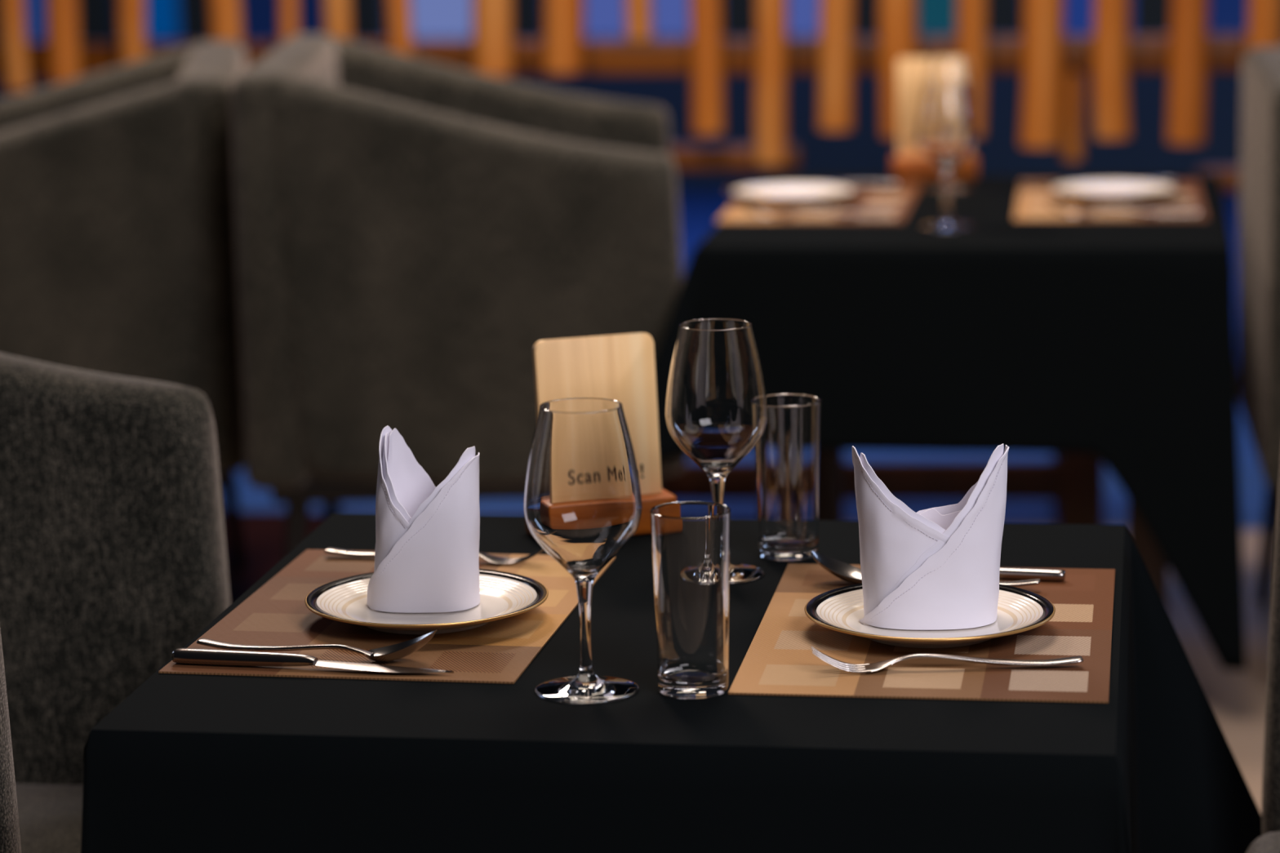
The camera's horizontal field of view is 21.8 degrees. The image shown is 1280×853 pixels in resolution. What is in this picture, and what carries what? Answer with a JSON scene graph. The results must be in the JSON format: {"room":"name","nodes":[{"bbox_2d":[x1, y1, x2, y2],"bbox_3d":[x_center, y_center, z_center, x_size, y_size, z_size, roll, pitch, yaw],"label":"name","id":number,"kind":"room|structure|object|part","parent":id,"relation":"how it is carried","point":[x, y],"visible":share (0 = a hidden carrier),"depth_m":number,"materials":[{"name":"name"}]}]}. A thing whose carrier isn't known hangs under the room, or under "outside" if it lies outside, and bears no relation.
{"room":"restaurant dining room","nodes":[
{"label":"restaurant dining room","id":0,"kind":"room"},
{"bbox_2d":[0,32,1247,186],"bbox_3d":[0.946,-2.476,12.102,13.000,3.200,0.120,1,11,9],"label":"wall","id":1,"kind":"structure","parent":0,"point":[862,149],"depth_m":12.29,"materials":[{"name":"blue paint"}]},
{"bbox_2d":[25,0,46,40],"bbox_3d":[-2.269,-2.485,12.577,0.250,2.045,0.020,1,11,9],"label":"window","id":2,"kind":"structure","parent":1,"relation":"in","point":[35,10],"depth_m":12.75,"materials":[{"name":"blue glass"}]},
{"bbox_2d":[78,0,119,41],"bbox_3d":[-2.077,-2.475,12.508,0.150,2.045,0.160,1,11,9],"label":"trim","id":3,"kind":"structure","parent":1,"relation":"attached to","point":[98,19],"depth_m":12.61,"materials":[{"name":"grey"}]},
{"bbox_2d":[145,0,179,39],"bbox_3d":[-1.869,-2.481,12.516,0.260,2.045,0.020,1,11,9],"label":"window","id":4,"kind":"structure","parent":1,"relation":"in","point":[162,16],"depth_m":12.68,"materials":[{"name":"blue glass"}]},
{"bbox_2d":[177,0,210,40],"bbox_3d":[-1.672,-2.471,12.446,0.150,2.045,0.160,1,11,9],"label":"trim","id":5,"kind":"structure","parent":1,"relation":"attached to","point":[193,15],"depth_m":12.55,"materials":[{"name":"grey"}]},
{"bbox_2d":[240,0,324,39],"bbox_3d":[-1.350,-2.475,12.437,0.490,2.045,0.020,1,11,9],"label":"window","id":6,"kind":"structure","parent":1,"relation":"in","point":[260,20],"depth_m":12.61,"materials":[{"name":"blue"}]},
{"bbox_2d":[350,0,388,39],"bbox_3d":[-1.039,-2.464,12.350,0.150,2.045,0.160,1,11,9],"label":"trim","id":7,"kind":"structure","parent":1,"relation":"attached to","point":[369,18],"depth_m":12.45,"materials":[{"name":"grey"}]},
{"bbox_2d":[410,0,472,38],"bbox_3d":[-0.737,-2.468,12.343,0.450,2.045,0.020,1,11,9],"label":"window","id":8,"kind":"structure","parent":1,"relation":"in","point":[430,19],"depth_m":12.52,"materials":[{"name":"blue glass"}]},
{"bbox_2d":[512,0,544,39],"bbox_3d":[-0.446,-2.457,12.259,0.150,2.045,0.160,1,11,9],"label":"trim","id":9,"kind":"structure","parent":1,"relation":"attached to","point":[528,15],"depth_m":12.36,"materials":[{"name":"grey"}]},
{"bbox_2d":[26,33,1232,42],"bbox_3d":[0.946,-1.398,12.178,13.000,0.055,0.140,1,11,9],"label":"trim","id":10,"kind":"structure","parent":1,"relation":"attached to","point":[1208,33],"depth_m":12.39,"materials":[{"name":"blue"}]},
{"bbox_2d":[584,0,689,37],"bbox_3d":[-0.035,-2.461,12.236,0.670,2.045,0.020,1,11,9],"label":"window","id":11,"kind":"structure","parent":1,"relation":"in","point":[602,18],"depth_m":12.41,"materials":[{"name":"blue glass"}]},
{"bbox_2d":[720,0,755,37],"bbox_3d":[0.364,-2.449,12.136,0.150,2.045,0.160,1,11,9],"label":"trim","id":12,"kind":"structure","parent":1,"relation":"attached to","point":[738,16],"depth_m":12.24,"materials":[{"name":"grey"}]},
{"bbox_2d":[786,0,819,35],"bbox_3d":[0.608,-2.454,12.138,0.330,2.045,0.020,1,11,9],"label":"window","id":13,"kind":"structure","parent":1,"relation":"in","point":[803,15],"depth_m":12.31,"materials":[{"name":"blue glass"}]},
{"bbox_2d":[853,0,879,36],"bbox_3d":[0.839,-2.443,12.063,0.150,2.045,0.160,1,11,9],"label":"trim","id":14,"kind":"structure","parent":1,"relation":"attached to","point":[866,17],"depth_m":12.17,"materials":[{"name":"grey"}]},
{"bbox_2d":[917,0,956,35],"bbox_3d":[1.082,-2.448,12.066,0.330,2.045,0.020,1,11,9],"label":"window","id":15,"kind":"structure","parent":1,"relation":"in","point":[935,17],"depth_m":12.24,"materials":[{"name":"teal glass"}]},
{"bbox_2d":[986,0,1023,35],"bbox_3d":[1.313,-2.438,11.991,0.150,2.045,0.160,1,11,9],"label":"trim","id":16,"kind":"structure","parent":1,"relation":"attached to","point":[1004,17],"depth_m":12.09,"materials":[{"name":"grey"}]},
{"bbox_2d":[1063,0,1132,34],"bbox_3d":[1.586,-2.443,11.989,0.390,2.045,0.020,1,11,9],"label":"window","id":17,"kind":"structure","parent":1,"relation":"in","point":[1078,15],"depth_m":12.16,"materials":[{"name":"blue glass"}]},
{"bbox_2d":[1132,0,1170,34],"bbox_3d":[1.847,-2.432,11.910,0.150,2.045,0.160,1,11,9],"label":"trim","id":18,"kind":"structure","parent":1,"relation":"attached to","point":[1148,16],"depth_m":12.01,"materials":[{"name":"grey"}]},
{"bbox_2d":[1208,0,1248,32],"bbox_3d":[2.091,-2.437,11.912,0.330,2.045,0.020,1,11,9],"label":"window","id":19,"kind":"structure","parent":1,"relation":"in","point":[1224,15],"depth_m":12.08,"materials":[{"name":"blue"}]},
{"bbox_2d":[222,186,1271,815],"bbox_3d":[-0.015,0.400,5.998,13.000,0.120,13.100,1,11,9],"label":"floor","id":20,"kind":"structure","parent":0,"point":[700,207],"depth_m":6.79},
{"bbox_2d":[0,352,230,852],"bbox_3d":[-0.811,0.384,3.172,0.736,1.003,0.800,0,11,7],"label":"upholstered chair","id":21,"kind":"object","parent":20,"relation":"on","point":[113,557],"visible":0.63,"depth_m":3.41,"materials":[{"name":"black fabric"}]},
{"bbox_3d":[-0.849,0.281,2.790,0.674,0.655,0.085,0,11,7],"label":"arm","id":22,"kind":"part","parent":21,"relation":"part of"},
{"bbox_2d":[15,783,83,852],"bbox_3d":[-0.760,0.470,3.182,0.636,0.096,0.626,0,11,7],"label":"seat cushion","id":23,"kind":"object","parent":21,"relation":"on","point":[50,815],"depth_m":3.32,"materials":[{"name":"grey fabric"}]},
{"bbox_2d":[0,40,246,568],"bbox_3d":[-1.059,-0.139,5.901,0.736,1.014,0.920,-2,11,-5],"label":"upholstered chair","id":24,"kind":"object","parent":20,"relation":"on","point":[117,238],"visible":0.82,"depth_m":5.43,"materials":[{"name":"black fabric"}]},
{"bbox_3d":[-1.034,-0.234,5.465,0.674,0.662,0.098,-2,11,-5],"label":"arm","id":25,"kind":"part","parent":24,"relation":"part of"},
{"bbox_3d":[-1.111,-0.387,6.269,0.674,0.662,0.098,-2,11,-5],"label":"arm","id":26,"kind":"part","parent":24,"relation":"part of"},
{"bbox_3d":[-0.748,-0.324,5.896,0.105,0.658,0.915,-2,11,-5],"label":"backrest","id":27,"kind":"part","parent":24,"relation":"part of","materials":[{"name":"grey fabric"}]},
{"bbox_3d":[-1.043,0.013,5.931,0.630,0.042,0.851,-2,11,-5],"label":"seat frame","id":28,"kind":"part","parent":24,"relation":"part of","materials":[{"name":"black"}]},
{"bbox_3d":[-0.790,0.112,6.362,0.062,0.338,0.044,-2,11,-5],"label":"leg","id":29,"kind":"part","parent":24,"relation":"part of","materials":[{"name":"black wood"}]},
{"bbox_2d":[229,33,688,556],"bbox_3d":[-0.274,-0.136,5.757,0.736,1.034,0.920,-1,11,0],"label":"upholstered chair","id":30,"kind":"object","parent":20,"relation":"on","point":[409,229],"visible":0.85,"depth_m":5.28,"materials":[{"name":"black fabric"}]},
{"bbox_3d":[-0.592,-0.308,5.722,0.105,0.671,0.915,-1,11,0],"label":"backrest","id":31,"kind":"part","parent":30,"relation":"part of","materials":[{"name":"grey fabric"}]},
{"bbox_3d":[-0.565,0.280,5.449,0.062,0.344,0.044,-1,11,0],"label":"leg","id":32,"kind":"part","parent":30,"relation":"part of","materials":[{"name":"black wood"}]},
{"bbox_3d":[-0.570,0.137,6.194,0.062,0.344,0.044,-1,11,0],"label":"leg","id":33,"kind":"part","parent":30,"relation":"part of","materials":[{"name":"black wood"}]},
{"bbox_3d":[-0.284,0.019,5.787,0.630,0.043,0.851,-1,11,0],"label":"seat frame","id":34,"kind":"part","parent":30,"relation":"part of","materials":[{"name":"black wood"}]},
{"bbox_3d":[-0.269,-0.389,6.128,0.674,0.675,0.098,-1,11,0],"label":"arm","id":35,"kind":"part","parent":30,"relation":"part of"},
{"bbox_2d":[222,511,757,604],"bbox_3d":[-1.874,0.286,6.570,4.150,0.056,0.995,1,11,9],"label":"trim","id":36,"kind":"structure","parent":20,"relation":"on","point":[263,531],"depth_m":6.59,"materials":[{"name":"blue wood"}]},
{"bbox_2d":[0,0,1279,192],"bbox_3d":[0.022,-0.774,7.818,3.900,1.500,0.184,1,11,9],"label":"screen","id":37,"kind":"object","parent":20,"relation":"on","point":[1052,64],"visible":0.84,"depth_m":7.70,"materials":[{"name":"brown wood"}]},
{"bbox_3d":[-1.508,-1.140,7.940,0.071,0.672,0.064,1,11,9],"label":"log post","id":38,"kind":"part","parent":37,"relation":"part of","materials":[{"name":"brown wood"}]},
{"bbox_3d":[-1.381,-1.148,7.918,0.094,0.653,0.080,1,11,9],"label":"log post","id":39,"kind":"part","parent":37,"relation":"part of","materials":[{"name":"brown wood"}]},
{"bbox_3d":[-1.210,-1.162,7.890,0.076,0.622,0.068,1,11,9],"label":"log post","id":40,"kind":"part","parent":37,"relation":"part of","materials":[{"name":"brown wood"}]},
{"bbox_3d":[-0.990,-1.178,7.852,0.084,0.584,0.077,1,11,9],"label":"log post","id":41,"kind":"part","parent":37,"relation":"part of","materials":[{"name":"brown wood"}]},
{"bbox_3d":[-0.830,-1.143,7.834,0.056,0.651,0.048,1,11,9],"label":"log post","id":42,"kind":"part","parent":37,"relation":"part of","materials":[{"name":"brown wood"}]},
{"bbox_3d":[-0.715,-1.142,7.817,0.074,0.651,0.067,1,11,9],"label":"log post","id":43,"kind":"part","parent":37,"relation":"part of","materials":[{"name":"brown wood"}]},
{"bbox_3d":[-0.570,-1.140,7.794,0.063,0.651,0.059,1,11,9],"label":"log post","id":44,"kind":"part","parent":37,"relation":"part of","materials":[{"name":"brown wood"}]},
{"bbox_3d":[-0.345,-1.143,7.758,0.106,0.642,0.096,1,11,9],"label":"log post","id":45,"kind":"part","parent":37,"relation":"part of","materials":[{"name":"brown wood"}]},
{"bbox_3d":[-0.181,-1.143,7.734,0.104,0.637,0.094,1,11,9],"label":"log post","id":46,"kind":"part","parent":37,"relation":"part of","materials":[{"name":"brown wood"}]},
{"bbox_3d":[0.026,-0.872,7.837,3.900,0.085,0.060,1,11,9],"label":"rail","id":47,"kind":"part","parent":37,"relation":"part of","materials":[{"name":"brown wood"}]},
{"bbox_3d":[-0.007,-1.191,7.779,0.066,0.565,0.066,1,11,9],"label":"log post","id":48,"kind":"part","parent":37,"relation":"part of","materials":[{"name":"brown wood"}]},
{"bbox_3d":[0.147,-1.069,7.697,0.085,0.781,0.075,1,11,9],"label":"log post","id":49,"kind":"part","parent":37,"relation":"part of","materials":[{"name":"brown wood"}]},
{"bbox_3d":[0.218,-0.634,7.851,0.320,0.061,0.065,1,11,9],"label":"rail","id":50,"kind":"part","parent":37,"relation":"part of","materials":[{"name":"brown wood"}]},
{"bbox_3d":[0.303,-1.032,7.680,0.084,0.852,0.074,1,11,9],"label":"log post","id":51,"kind":"part","parent":37,"relation":"part of","materials":[{"name":"brown wood"}]},
{"bbox_3d":[0.453,-1.069,7.650,0.090,0.773,0.080,1,11,9],"label":"log post","id":52,"kind":"part","parent":37,"relation":"part of","materials":[{"name":"brown wood"}]},
{"bbox_3d":[0.591,-1.060,7.630,0.098,0.789,0.091,1,11,9],"label":"log post","id":53,"kind":"part","parent":37,"relation":"part of","materials":[{"name":"brown wood"}]},
{"bbox_3d":[0.759,-1.058,7.604,0.081,0.789,0.071,1,11,9],"label":"log post","id":54,"kind":"part","parent":37,"relation":"part of","materials":[{"name":"brown wood"}]},
{"bbox_3d":[0.920,-1.045,7.582,0.107,0.812,0.095,1,11,9],"label":"log post","id":55,"kind":"part","parent":37,"relation":"part of","materials":[{"name":"brown wood"}]},
{"bbox_3d":[1.002,-0.730,7.713,0.054,0.222,0.054,1,11,9],"label":"log post","id":56,"kind":"part","parent":37,"relation":"part of","materials":[{"name":"brown wood"}]},
{"bbox_3d":[1.072,-1.053,7.558,0.092,0.793,0.082,1,11,9],"label":"log post","id":57,"kind":"part","parent":37,"relation":"part of","materials":[{"name":"brown wood"}]},
{"bbox_3d":[1.247,-1.045,7.532,0.097,0.805,0.086,1,11,9],"label":"log post","id":58,"kind":"part","parent":37,"relation":"part of","materials":[{"name":"brown wood"}]},
{"bbox_3d":[1.425,-0.571,7.676,0.280,0.057,0.065,1,11,9],"label":"rail","id":59,"kind":"part","parent":37,"relation":"part of","materials":[{"name":"brown wood"}]},
{"bbox_3d":[1.415,-1.050,7.506,0.094,0.791,0.083,1,11,9],"label":"log post","id":60,"kind":"part","parent":37,"relation":"part of","materials":[{"name":"brown wood"}]},
{"bbox_2d":[661,453,1104,524],"bbox_3d":[0.392,-0.022,6.647,1.048,0.450,0.320,0,11,5],"label":"chair","id":61,"kind":"object","parent":20,"relation":"on","point":[1073,482],"visible":0.12,"depth_m":6.50,"materials":[{"name":"brown wood"}]},
{"bbox_3d":[0.880,-0.026,6.729,0.088,0.411,0.060,0,11,5],"label":"leg","id":62,"kind":"part","parent":61,"relation":"part of","materials":[{"name":"brown wood"}]},
{"bbox_3d":[0.861,0.019,6.494,0.088,0.411,0.060,0,11,5],"label":"leg","id":63,"kind":"part","parent":61,"relation":"part of","materials":[{"name":"brown wood"}]},
{"bbox_2d":[818,450,1168,611],"bbox_3d":[0.578,-0.002,5.736,0.828,0.747,0.988,1,11,9],"label":"dining table","id":64,"kind":"object","parent":20,"relation":"on","point":[832,484],"visible":0.1,"depth_m":6.14,"materials":[{"name":"brown wood"}]},
{"bbox_3d":[0.342,-0.060,6.149,0.064,0.713,0.064,1,11,9],"label":"leg","id":65,"kind":"part","parent":64,"relation":"part of","materials":[{"name":"brown wood"}]},
{"bbox_2d":[654,174,1246,671],"bbox_3d":[0.524,-0.038,5.688,1.021,0.662,1.204,1,11,9],"label":"tablecloth","id":66,"kind":"object","parent":64,"relation":"on","point":[1113,341],"visible":0.82,"depth_m":5.20,"materials":[{"name":"black fabric"}]},
{"bbox_2d":[715,182,923,222],"bbox_3d":[0.320,-0.391,5.783,0.312,0.002,0.549,1,11,8],"label":"placemat","id":67,"kind":"object","parent":66,"relation":"on","point":[897,202],"visible":0.62,"depth_m":5.68,"materials":[{"name":"beige plastic"}]},
{"bbox_2d":[726,181,860,206],"bbox_3d":[0.267,-0.402,5.779,0.234,0.023,0.234,-8,13,-31],"label":"plate","id":68,"kind":"object","parent":67,"relation":"on","point":[784,193],"visible":1,"depth_m":5.82,"materials":[{"name":"beige ceramic"}]},
{"bbox_2d":[743,204,886,217],"bbox_3d":[0.293,-0.363,5.574,0.239,0.020,0.027,0,11,5],"label":"fork","id":69,"kind":"object","parent":67,"relation":"on","point":[744,205],"visible":1,"depth_m":5.57,"materials":[{"name":"silver metal"}]},
{"bbox_2d":[839,181,897,188],"bbox_3d":[0.342,-0.432,5.957,0.240,0.012,0.019,1,11,9],"label":"fork","id":70,"kind":"object","parent":67,"relation":"on","point":[862,184],"visible":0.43,"depth_m":5.94,"materials":[{"name":"silver metal"}]},
{"bbox_2d":[891,56,977,180],"bbox_3d":[0.539,-0.565,6.088,0.153,0.221,0.056,-2,11,-3],"label":"table sign","id":71,"kind":"object","parent":66,"relation":"on","point":[912,162],"visible":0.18,"depth_m":6.08,"materials":[{"name":"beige wood"}]},
{"bbox_2d":[917,82,975,230],"bbox_3d":[0.499,-0.440,5.408,0.094,0.233,0.094,1,11,8],"label":"wine glass","id":72,"kind":"object","parent":66,"relation":"on","point":[946,133],"visible":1,"depth_m":5.37,"materials":[{"name":"white"}]},
{"bbox_2d":[922,56,975,191],"bbox_3d":[0.550,-0.540,5.925,0.097,0.233,0.097,-11,15,-42],"label":"wine glass","id":73,"kind":"object","parent":66,"relation":"on","point":[940,68],"visible":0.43,"depth_m":5.88,"materials":[{"name":"white"}]},
{"bbox_2d":[1013,180,1208,220],"bbox_3d":[0.810,-0.391,5.738,0.318,0.002,0.549,0,11,8],"label":"placemat","id":74,"kind":"object","parent":66,"relation":"on","point":[1032,200],"visible":0.69,"depth_m":5.64,"materials":[{"name":"beige plastic"}]},
{"bbox_2d":[1035,178,1177,186],"bbox_3d":[0.828,-0.433,5.915,0.250,0.013,0.019,0,11,7],"label":"knife","id":75,"kind":"object","parent":74,"relation":"on","point":[1174,180],"visible":0.22,"depth_m":5.90,"materials":[{"name":"silver metal"}]},
{"bbox_3d":[0.888,-0.433,5.907,0.128,0.013,0.018,0,11,7],"label":"handle","id":76,"kind":"part","parent":75,"relation":"part of","materials":[{"name":"silver metal"}]},
{"bbox_2d":[1044,177,1181,203],"bbox_3d":[0.815,-0.404,5.735,0.234,0.023,0.234,0,11,3],"label":"plate","id":77,"kind":"object","parent":74,"relation":"on","point":[1098,190],"visible":1,"depth_m":5.77,"materials":[{"name":"beige ceramic"}]},
{"bbox_2d":[1046,201,1201,215],"bbox_3d":[0.802,-0.361,5.511,0.254,0.021,0.028,1,11,12],"label":"fork","id":78,"kind":"object","parent":74,"relation":"on","point":[1052,206],"visible":1,"depth_m":5.51,"materials":[{"name":"silver metal"}]},
{"bbox_3d":[0.815,0.088,5.330,0.064,0.713,0.064,1,11,9],"label":"leg","id":79,"kind":"part","parent":64,"relation":"part of","materials":[{"name":"brown wood"}]},
{"bbox_2d":[1236,46,1279,604],"bbox_3d":[1.391,-0.108,5.547,0.736,0.998,0.800,0,11,7],"label":"upholstered chair","id":80,"kind":"object","parent":20,"relation":"on","point":[1258,351],"visible":1,"depth_m":5.43,"materials":[{"name":"black fabric"}]},
{"bbox_3d":[1.138,0.156,5.966,0.062,0.332,0.039,0,11,7],"label":"leg","id":81,"kind":"part","parent":80,"relation":"part of","materials":[{"name":"black wood"}]},
{"bbox_2d":[1245,460,1279,852],"bbox_3d":[0.903,0.410,2.876,0.736,1.003,0.800,1,11,9],"label":"upholstered chair","id":82,"kind":"object","parent":20,"relation":"on","point":[1269,841],"visible":1,"depth_m":3.24,"materials":[{"name":"black"}]},
{"bbox_2d":[1245,831,1279,852],"bbox_3d":[0.855,0.494,2.900,0.636,0.096,0.626,1,11,9],"label":"seat cushion","id":83,"kind":"object","parent":82,"relation":"on","point":[1269,842],"depth_m":3.19,"materials":[{"name":"grey fabric"}]},
{"bbox_3d":[0.943,0.172,3.192,0.674,0.655,0.085,1,11,9],"label":"arm","id":84,"kind":"part","parent":82,"relation":"part of"},
{"bbox_3d":[0.029,0.535,2.979,0.790,0.747,0.790,1,11,9],"label":"dining table","id":85,"kind":"object","parent":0,"visible":0},
{"bbox_2d":[80,512,1262,852],"bbox_3d":[0.098,0.425,3.033,1.078,0.560,1.093,1,11,9],"label":"tablecloth","id":86,"kind":"object","parent":85,"relation":"on","point":[185,763],"visible":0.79,"depth_m":2.57,"materials":[{"name":"black fabric"}]},
{"bbox_2d":[158,549,615,684],"bbox_3d":[-0.210,0.163,2.937,0.300,0.002,0.450,1,11,10],"label":"placemat","id":87,"kind":"object","parent":86,"relation":"on","point":[277,614],"visible":0.52,"depth_m":2.86,"materials":[{"name":"beige plastic"}]},
{"bbox_2d":[171,648,453,673],"bbox_3d":[-0.270,0.194,2.741,0.242,0.012,0.019,2,11,14],"label":"knife","id":88,"kind":"object","parent":87,"relation":"on","point":[180,655],"visible":1,"depth_m":2.75,"materials":[{"name":"silver metal"}]},
{"bbox_3d":[-0.328,0.192,2.755,0.124,0.012,0.018,2,11,14],"label":"handle","id":89,"kind":"part","parent":88,"relation":"part of","materials":[{"name":"silver metal"}]},
{"bbox_3d":[-0.212,0.198,2.726,0.122,0.005,0.018,2,11,14],"label":"blade","id":90,"kind":"part","parent":88,"relation":"part of","materials":[{"name":"silver metal"}]},
{"bbox_2d":[196,630,437,662],"bbox_3d":[-0.270,0.179,2.776,0.212,0.028,0.042,2,11,16],"label":"spoon","id":91,"kind":"object","parent":87,"relation":"on","point":[396,651],"visible":1,"depth_m":2.77,"materials":[{"name":"silver metal"}]},
{"bbox_2d":[304,568,548,634],"bbox_3d":[-0.186,0.157,2.905,0.212,0.021,0.212,-4,11,-14],"label":"plate","id":92,"kind":"object","parent":87,"relation":"on","point":[503,594],"visible":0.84,"depth_m":2.90,"materials":[{"name":"beige ceramic"}]},
{"bbox_2d":[366,426,479,613],"bbox_3d":[-0.190,0.079,2.905,0.103,0.156,0.066,-1,11,0],"label":"folded napkin","id":93,"kind":"object","parent":92,"relation":"on","point":[427,549],"visible":1,"depth_m":2.89,"materials":[{"name":"white fabric"}]},
{"bbox_2d":[324,547,543,565],"bbox_3d":[-0.191,0.117,3.120,0.217,0.018,0.024,2,11,13],"label":"fork","id":94,"kind":"object","parent":87,"relation":"on","point":[494,559],"visible":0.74,"depth_m":3.11,"materials":[{"name":"silver metal"}]},
{"bbox_2d":[524,397,641,703],"bbox_3d":[-0.045,0.098,2.648,0.094,0.233,0.094,2,11,15],"label":"wine glass","id":95,"kind":"object","parent":86,"relation":"on","point":[583,497],"visible":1,"depth_m":2.61,"materials":[{"name":"white"}]},
{"bbox_2d":[524,333,676,536],"bbox_3d":[-0.039,0.009,3.220,0.139,0.192,0.056,-5,11,-19],"label":"table sign","id":96,"kind":"object","parent":86,"relation":"on","point":[620,367],"visible":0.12,"depth_m":3.22,"materials":[{"name":"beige wood"}]},
{"bbox_2d":[649,501,730,699],"bbox_3d":[0.041,0.139,2.650,0.064,0.149,0.064,1,11,9],"label":"glass","id":97,"kind":"object","parent":86,"relation":"on","point":[691,540],"visible":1,"depth_m":2.63,"materials":[{"name":"white"}]},
{"bbox_2d":[665,318,768,584],"bbox_3d":[0.070,0.022,3.033,0.094,0.233,0.094,5,12,29],"label":"wine glass","id":98,"kind":"object","parent":86,"relation":"on","point":[717,407],"visible":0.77,"depth_m":2.99,"materials":[{"name":"white"}]},
{"bbox_2d":[754,393,821,561],"bbox_3d":[0.138,0.048,3.114,0.064,0.149,0.064,-4,11,-14],"label":"glass","id":99,"kind":"object","parent":86,"relation":"on","point":[788,451],"visible":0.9,"depth_m":3.09,"materials":[{"name":"white"}]},
{"bbox_2d":[728,563,1115,703],"bbox_3d":[0.252,0.172,2.846,0.300,0.002,0.450,1,11,9],"label":"placemat","id":100,"kind":"object","parent":86,"relation":"on","point":[780,660],"visible":0.63,"depth_m":2.75,"materials":[{"name":"beige plastic"}]},
{"bbox_2d":[810,551,1039,586],"bbox_3d":[0.255,0.130,2.984,0.206,0.028,0.041,1,11,13],"label":"spoon","id":101,"kind":"object","parent":100,"relation":"on","point":[842,571],"visible":0.62,"depth_m":3.01,"materials":[{"name":"silver metal"}]},
{"bbox_2d":[804,583,1055,648],"bbox_3d":[0.246,0.164,2.828,0.212,0.021,0.212,1,11,9],"label":"plate","id":102,"kind":"object","parent":100,"relation":"on","point":[841,610],"visible":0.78,"depth_m":2.81,"materials":[{"name":"beige ceramic"}]},
{"bbox_2d":[851,443,1008,630],"bbox_3d":[0.247,0.089,2.825,0.136,0.151,0.090,-1,11,0],"label":"folded napkin","id":103,"kind":"object","parent":102,"relation":"on","point":[937,568],"visible":1,"depth_m":2.80,"materials":[{"name":"white fabric"}]},
{"bbox_2d":[811,646,1083,673],"bbox_3d":[0.250,0.188,2.704,0.220,0.018,0.025,-1,11,0],"label":"fork","id":104,"kind":"object","parent":100,"relation":"on","point":[851,668],"visible":1,"depth_m":2.70,"materials":[{"name":"silver metal"}]},
{"bbox_2d":[999,567,1065,581],"bbox_3d":[0.283,0.132,3.020,0.205,0.010,0.016,2,11,13],"label":"knife","id":105,"kind":"object","parent":100,"relation":"on","point":[1011,573],"visible":0.46,"depth_m":3.00,"materials":[{"name":"silver metal"}]}
]}

